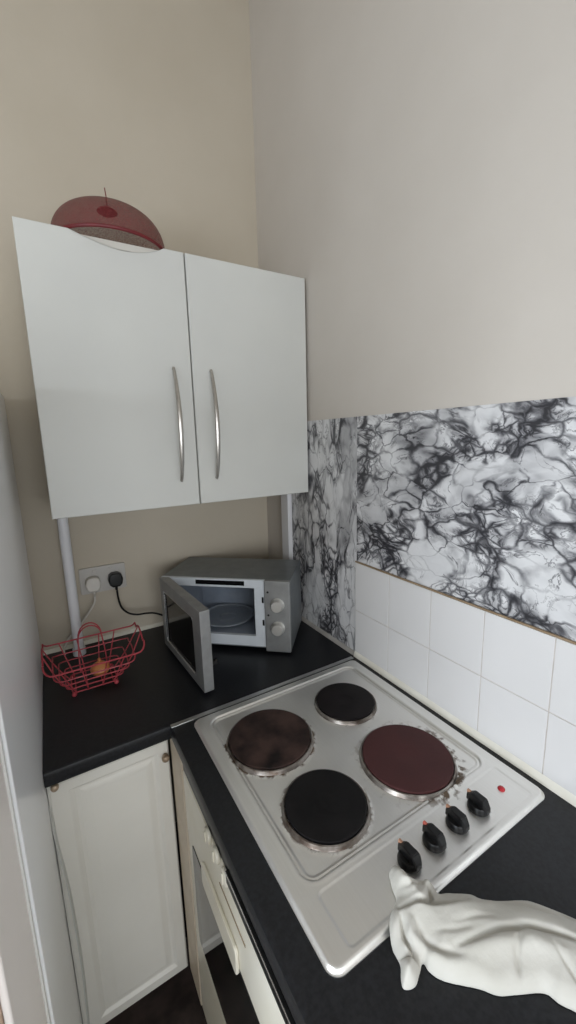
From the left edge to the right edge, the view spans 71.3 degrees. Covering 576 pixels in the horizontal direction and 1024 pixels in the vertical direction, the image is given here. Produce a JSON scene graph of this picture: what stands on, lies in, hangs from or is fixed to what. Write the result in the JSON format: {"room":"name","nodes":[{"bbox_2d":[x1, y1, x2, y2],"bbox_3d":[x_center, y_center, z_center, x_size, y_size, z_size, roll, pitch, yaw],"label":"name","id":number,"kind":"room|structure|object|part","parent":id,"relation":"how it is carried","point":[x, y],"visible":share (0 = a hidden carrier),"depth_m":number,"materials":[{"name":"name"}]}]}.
{"room":"kitchen","nodes":[
{"label":"kitchen","id":0,"kind":"room"},
{"bbox_2d":[0,0,268,822],"bbox_3d":[-1.052,-0.269,1.167,2.390,3.350,0.120,-8,12,-30],"label":"wall","id":1,"kind":"structure","parent":0,"point":[148,103],"depth_m":1.31,"materials":[{"name":"paint"}]},
{"bbox_2d":[78,562,126,594],"bbox_3d":[-0.651,0.234,1.415,0.148,0.092,0.013,-8,12,-30],"label":"double socket","id":2,"kind":"object","parent":1,"relation":"attached to","point":[102,571],"visible":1,"depth_m":1.41,"materials":[{"name":"white plastic"}]},
{"bbox_2d":[63,576,100,654],"bbox_3d":[-0.705,0.349,1.373,0.143,0.242,0.036,-10,13,-38],"label":"plug","id":3,"kind":"object","parent":2,"relation":"attached to","point":[93,584],"visible":0.79,"depth_m":1.37,"materials":[{"name":"white plastic"}]},
{"bbox_2d":[108,571,162,615],"bbox_3d":[-0.511,0.323,1.484,0.262,0.244,0.057,-8,12,-30],"label":"plug","id":4,"kind":"object","parent":2,"relation":"attached to","point":[115,579],"visible":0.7,"depth_m":1.41,"materials":[{"name":"black plastic"}]},
{"bbox_2d":[44,621,162,654],"bbox_3d":[-0.454,0.426,1.567,0.858,0.010,0.014,-8,12,-30],"label":"bead","id":5,"kind":"object","parent":1,"relation":"attached to","point":[106,637],"visible":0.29,"depth_m":1.45,"materials":[{"name":"plastic"}]},
{"bbox_2d":[12,216,307,518],"bbox_3d":[-0.345,-0.386,1.275,0.784,0.693,0.361,-8,12,-30],"label":"upper cabinet","id":6,"kind":"object","parent":1,"relation":"attached to","point":[163,378],"visible":1,"depth_m":1.10,"materials":[{"name":"white wood"}]},
{"bbox_3d":[-0.446,-0.345,1.064,0.389,0.693,0.018,-8,12,-30],"label":"door","id":7,"kind":"part","parent":6,"relation":"part of","materials":[{"name":"white wood"}]},
{"bbox_2d":[51,188,164,249],"bbox_3d":[-0.483,-0.780,1.078,0.294,0.160,0.294,-8,12,-30],"label":"cover","id":8,"kind":"object","parent":6,"relation":"on","point":[107,216],"visible":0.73,"depth_m":0.98,"materials":[{"name":"red fabric"}]},
{"bbox_3d":[-0.307,-0.244,1.132,0.013,0.321,0.039,-8,12,-30],"label":"handle","id":9,"kind":"part","parent":6,"relation":"part of","materials":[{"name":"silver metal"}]},
{"bbox_3d":[-0.213,-0.256,1.187,0.013,0.321,0.039,-8,12,-30],"label":"handle","id":10,"kind":"part","parent":6,"relation":"part of","materials":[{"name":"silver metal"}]},
{"bbox_3d":[-0.109,-0.390,1.262,0.392,0.693,0.018,-8,12,-30],"label":"door","id":11,"kind":"part","parent":6,"relation":"part of","materials":[{"name":"white wood"}]},
{"bbox_2d":[105,822,206,1023],"bbox_3d":[-0.130,1.667,0.034,2.390,0.100,3.528,-8,12,-30],"label":"floor","id":12,"kind":"structure","parent":0,"point":[176,1000],"depth_m":1.16,"materials":[{"name":"plastic"}]},
{"bbox_2d":[0,393,82,1023],"bbox_3d":[-0.786,0.626,0.720,0.600,1.735,1.065,-8,12,-30],"label":"freezer","id":13,"kind":"object","parent":12,"relation":"on","point":[38,983],"visible":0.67,"depth_m":0.64,"materials":[{"name":"white plastic"}]},
{"bbox_3d":[-0.558,0.665,0.335,0.594,1.685,0.163,-8,12,-30],"label":"door","id":14,"kind":"part","parent":13,"relation":"part of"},
{"bbox_2d":[47,740,189,1023],"bbox_3d":[-0.526,0.966,1.265,0.313,0.858,0.565,-8,12,-30],"label":"base cabinet","id":15,"kind":"object","parent":12,"relation":"on","point":[113,823],"visible":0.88,"depth_m":1.02,"materials":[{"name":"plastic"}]},
{"bbox_3d":[-0.517,0.609,0.889,0.017,0.017,0.021,-8,12,-30],"label":"knob","id":16,"kind":"part","parent":15,"relation":"part of","materials":[{"name":"metal"}]},
{"bbox_3d":[-0.310,0.623,1.017,0.019,0.019,0.021,-8,12,-30],"label":"knob","id":17,"kind":"part","parent":15,"relation":"part of","materials":[{"name":"metal"}]},
{"bbox_2d":[170,738,201,1005],"bbox_3d":[-0.251,0.945,1.061,0.040,0.759,0.096,-8,12,-30],"label":"post","id":18,"kind":"object","parent":15,"relation":"attached to","point":[177,765],"visible":0.37,"depth_m":1.04,"materials":[{"name":"beige wood"}]},
{"bbox_2d":[43,620,353,787],"bbox_3d":[-0.298,0.491,1.325,0.872,0.040,0.574,-8,12,-30],"label":"countertop","id":19,"kind":"structure","parent":15,"relation":"on","point":[99,726],"depth_m":1.13,"materials":[{"name":"black laminate"}]},
{"bbox_2d":[57,518,85,656],"bbox_3d":[-0.705,0.229,1.303,0.039,0.503,0.039,-8,12,-30],"label":"pipe","id":20,"kind":"object","parent":19,"relation":"on","point":[63,525],"visible":0.76,"depth_m":1.29,"materials":[{"name":"white plastic"}]},
{"bbox_2d":[41,622,144,696],"bbox_3d":[-0.567,0.429,1.181,0.261,0.147,0.199,-8,12,-30],"label":"wire basket","id":21,"kind":"object","parent":19,"relation":"on","point":[72,677],"visible":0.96,"depth_m":1.18,"materials":[{"name":"red metal"}]},
{"bbox_2d":[90,657,109,675],"bbox_3d":[-0.559,0.458,1.194,0.054,0.053,0.054,-8,12,-30],"label":"onion","id":22,"kind":"object","parent":21,"relation":"in","point":[96,668],"visible":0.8,"depth_m":1.18,"materials":[{"name":"orange food"}]},
{"bbox_2d":[159,557,301,692],"bbox_3d":[-0.210,0.342,1.319,0.440,0.250,0.482,0,10,10],"label":"microwave","id":23,"kind":"object","parent":19,"relation":"on","point":[271,588],"visible":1,"depth_m":1.31,"materials":[{"name":"silver metal"}]},
{"bbox_3d":[-0.335,0.363,1.235,0.003,0.175,0.257,-8,12,-34],"label":"window trim","id":24,"kind":"part","parent":23,"relation":"part of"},
{"bbox_3d":[-0.317,0.357,1.229,0.030,0.238,0.345,-8,12,-34],"label":"door","id":25,"kind":"part","parent":23,"relation":"part of","materials":[{"name":"silver metal"}]},
{"bbox_3d":[-0.247,0.330,1.341,0.354,0.230,0.013,0,10,10],"label":"frame","id":26,"kind":"part","parent":23,"relation":"part of","materials":[{"name":"white metal"}]},
{"bbox_2d":[208,603,253,626],"bbox_3d":[-0.218,0.378,1.453,0.190,0.020,0.190,-8,12,-30],"label":"turntable","id":27,"kind":"object","parent":23,"relation":"in","point":[229,614],"visible":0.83,"depth_m":1.46,"materials":[{"name":"clear glass"}]},
{"bbox_3d":[-0.186,0.314,1.445,0.438,0.240,0.220,0,10,10],"label":"casing","id":28,"kind":"part","parent":23,"relation":"part of","materials":[{"name":"silver metal"}]},
{"bbox_3d":[-0.032,0.337,1.299,0.084,0.242,0.018,0,10,10],"label":"control panel","id":29,"kind":"part","parent":23,"relation":"part of","materials":[{"name":"silver metal"}]},
{"bbox_2d":[301,616,354,655],"bbox_3d":[0.074,0.418,1.527,0.010,0.010,0.547,-8,12,-30],"label":"bead","id":30,"kind":"object","parent":19,"relation":"on","point":[348,649],"visible":0.64,"depth_m":1.41},
{"bbox_2d":[183,766,295,1023],"bbox_3d":[0.147,1.015,0.899,0.558,0.858,0.599,-8,12,-30],"label":"oven","id":31,"kind":"object","parent":12,"relation":"on","point":[239,984],"visible":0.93,"depth_m":0.78,"materials":[{"name":"metal"}]},
{"bbox_3d":[-0.161,0.639,0.792,0.010,0.031,0.031,-8,12,-30],"label":"control knob","id":32,"kind":"part","parent":31,"relation":"part of","materials":[{"name":"white plastic"}]},
{"bbox_3d":[-0.070,1.234,0.804,0.022,0.267,0.599,-8,12,-30],"label":"panel","id":33,"kind":"part","parent":31,"relation":"part of","materials":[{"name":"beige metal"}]},
{"bbox_3d":[-0.137,0.645,0.754,0.010,0.031,0.031,-8,12,-30],"label":"control knob","id":34,"kind":"part","parent":31,"relation":"part of","materials":[{"name":"white plastic"}]},
{"bbox_3d":[-0.137,0.786,0.787,0.007,0.060,0.184,-8,12,-30],"label":"handle","id":35,"kind":"part","parent":31,"relation":"part of","materials":[{"name":"beige ceramic"}]},
{"bbox_3d":[-0.114,0.651,0.716,0.010,0.031,0.031,-8,12,-30],"label":"control knob","id":36,"kind":"part","parent":31,"relation":"part of","materials":[{"name":"white plastic"}]},
{"bbox_3d":[-0.076,0.957,0.754,0.021,0.292,0.599,-8,12,-30],"label":"door","id":37,"kind":"part","parent":31,"relation":"part of","materials":[{"name":"white metal"}]},
{"bbox_3d":[-0.087,0.958,0.749,0.002,0.285,0.529,-8,12,-30],"label":"glass panel","id":38,"kind":"part","parent":31,"relation":"part of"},
{"bbox_2d":[170,657,575,1023],"bbox_3d":[0.325,0.613,0.558,0.601,0.042,1.402,-8,12,-30],"label":"countertop","id":39,"kind":"structure","parent":31,"relation":"on","point":[534,861],"depth_m":0.61,"materials":[{"name":"black laminate"}]},
{"bbox_2d":[194,660,544,977],"bbox_3d":[0.132,0.521,0.888,0.521,0.034,0.579,-8,12,-30],"label":"cooktop","id":40,"kind":"object","parent":39,"relation":"in","point":[340,779],"visible":1,"depth_m":0.78,"materials":[{"name":"silver metal"}]},
{"bbox_3d":[-0.042,0.522,0.931,0.188,0.010,0.188,-8,12,-30],"label":"cooking plate","id":41,"kind":"part","parent":40,"relation":"part of","materials":[{"name":"brown metal"}]},
{"bbox_3d":[0.071,0.551,0.758,0.154,0.010,0.154,-8,12,-30],"label":"cooking plate","id":42,"kind":"part","parent":40,"relation":"part of","materials":[{"name":"black metal"}]},
{"bbox_3d":[0.150,0.495,1.052,0.150,0.010,0.150,-8,12,-30],"label":"cooking plate","id":43,"kind":"part","parent":40,"relation":"part of","materials":[{"name":"black metal"}]},
{"bbox_3d":[0.256,0.526,0.865,0.188,0.010,0.188,-8,12,-30],"label":"cooking plate","id":44,"kind":"part","parent":40,"relation":"part of","materials":[{"name":"brown metal"}]},
{"bbox_3d":[0.198,0.558,0.654,0.039,0.026,0.039,1,11,14],"label":"knob","id":45,"kind":"part","parent":40,"relation":"part of","materials":[{"name":"black plastic"}]},
{"bbox_3d":[0.249,0.552,0.684,0.039,0.026,0.039,1,11,14],"label":"knob","id":46,"kind":"part","parent":40,"relation":"part of","materials":[{"name":"black plastic"}]},
{"bbox_3d":[0.302,0.545,0.715,0.039,0.026,0.039,1,11,14],"label":"knob","id":47,"kind":"part","parent":40,"relation":"part of","materials":[{"name":"black plastic"}]},
{"bbox_3d":[0.354,0.538,0.746,0.039,0.026,0.039,1,11,14],"label":"knob","id":48,"kind":"part","parent":40,"relation":"part of","materials":[{"name":"black plastic"}]},
{"bbox_2d":[497,785,504,791],"bbox_3d":[0.418,0.540,0.786,0.013,0.005,0.013,3,11,21],"label":"indicator light","id":49,"kind":"object","parent":40,"relation":"on","point":[500,788],"depth_m":0.78,"materials":[{"name":"red plastic"}]},
{"bbox_2d":[389,866,575,1011],"bbox_3d":[0.298,0.576,0.540,0.313,0.040,0.140,1,11,14],"label":"sculpture","id":50,"kind":"object","parent":39,"relation":"on","point":[517,947],"visible":1,"depth_m":0.54,"materials":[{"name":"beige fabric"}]},
{"bbox_2d":[249,0,575,641],"bbox_3d":[0.798,-0.159,0.296,0.120,3.350,3.288,-8,12,-30],"label":"wall","id":51,"kind":"structure","parent":0,"point":[415,160],"depth_m":0.91,"materials":[{"name":"paint"}]},
{"bbox_2d":[281,494,292,559],"bbox_3d":[-0.001,0.158,1.591,0.020,0.503,0.052,-8,12,-30],"label":"pipe","id":52,"kind":"object","parent":51,"relation":"attached to","point":[286,500],"visible":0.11,"depth_m":1.56,"materials":[{"name":"white plastic"}]},
{"bbox_2d":[292,417,356,650],"bbox_3d":[0.114,0.063,1.390,0.002,0.744,0.376,-8,12,-30],"label":"backsplash","id":53,"kind":"structure","parent":51,"relation":"attached to","point":[324,517],"depth_m":1.34,"materials":[{"name":"plastic"}]},
{"bbox_2d":[354,561,575,806],"bbox_3d":[0.624,0.418,0.589,0.015,0.317,1.601,-8,12,-30],"label":"tile backsplash","id":54,"kind":"structure","parent":51,"relation":"attached to","point":[509,684],"depth_m":0.90,"materials":[{"name":"tile"}]},
{"bbox_2d":[357,396,575,640],"bbox_3d":[0.620,0.049,0.526,0.002,0.434,1.601,-8,12,-30],"label":"backsplash","id":55,"kind":"structure","parent":51,"relation":"attached to","point":[476,505],"depth_m":0.86,"materials":[{"name":"plastic"}]}
]}

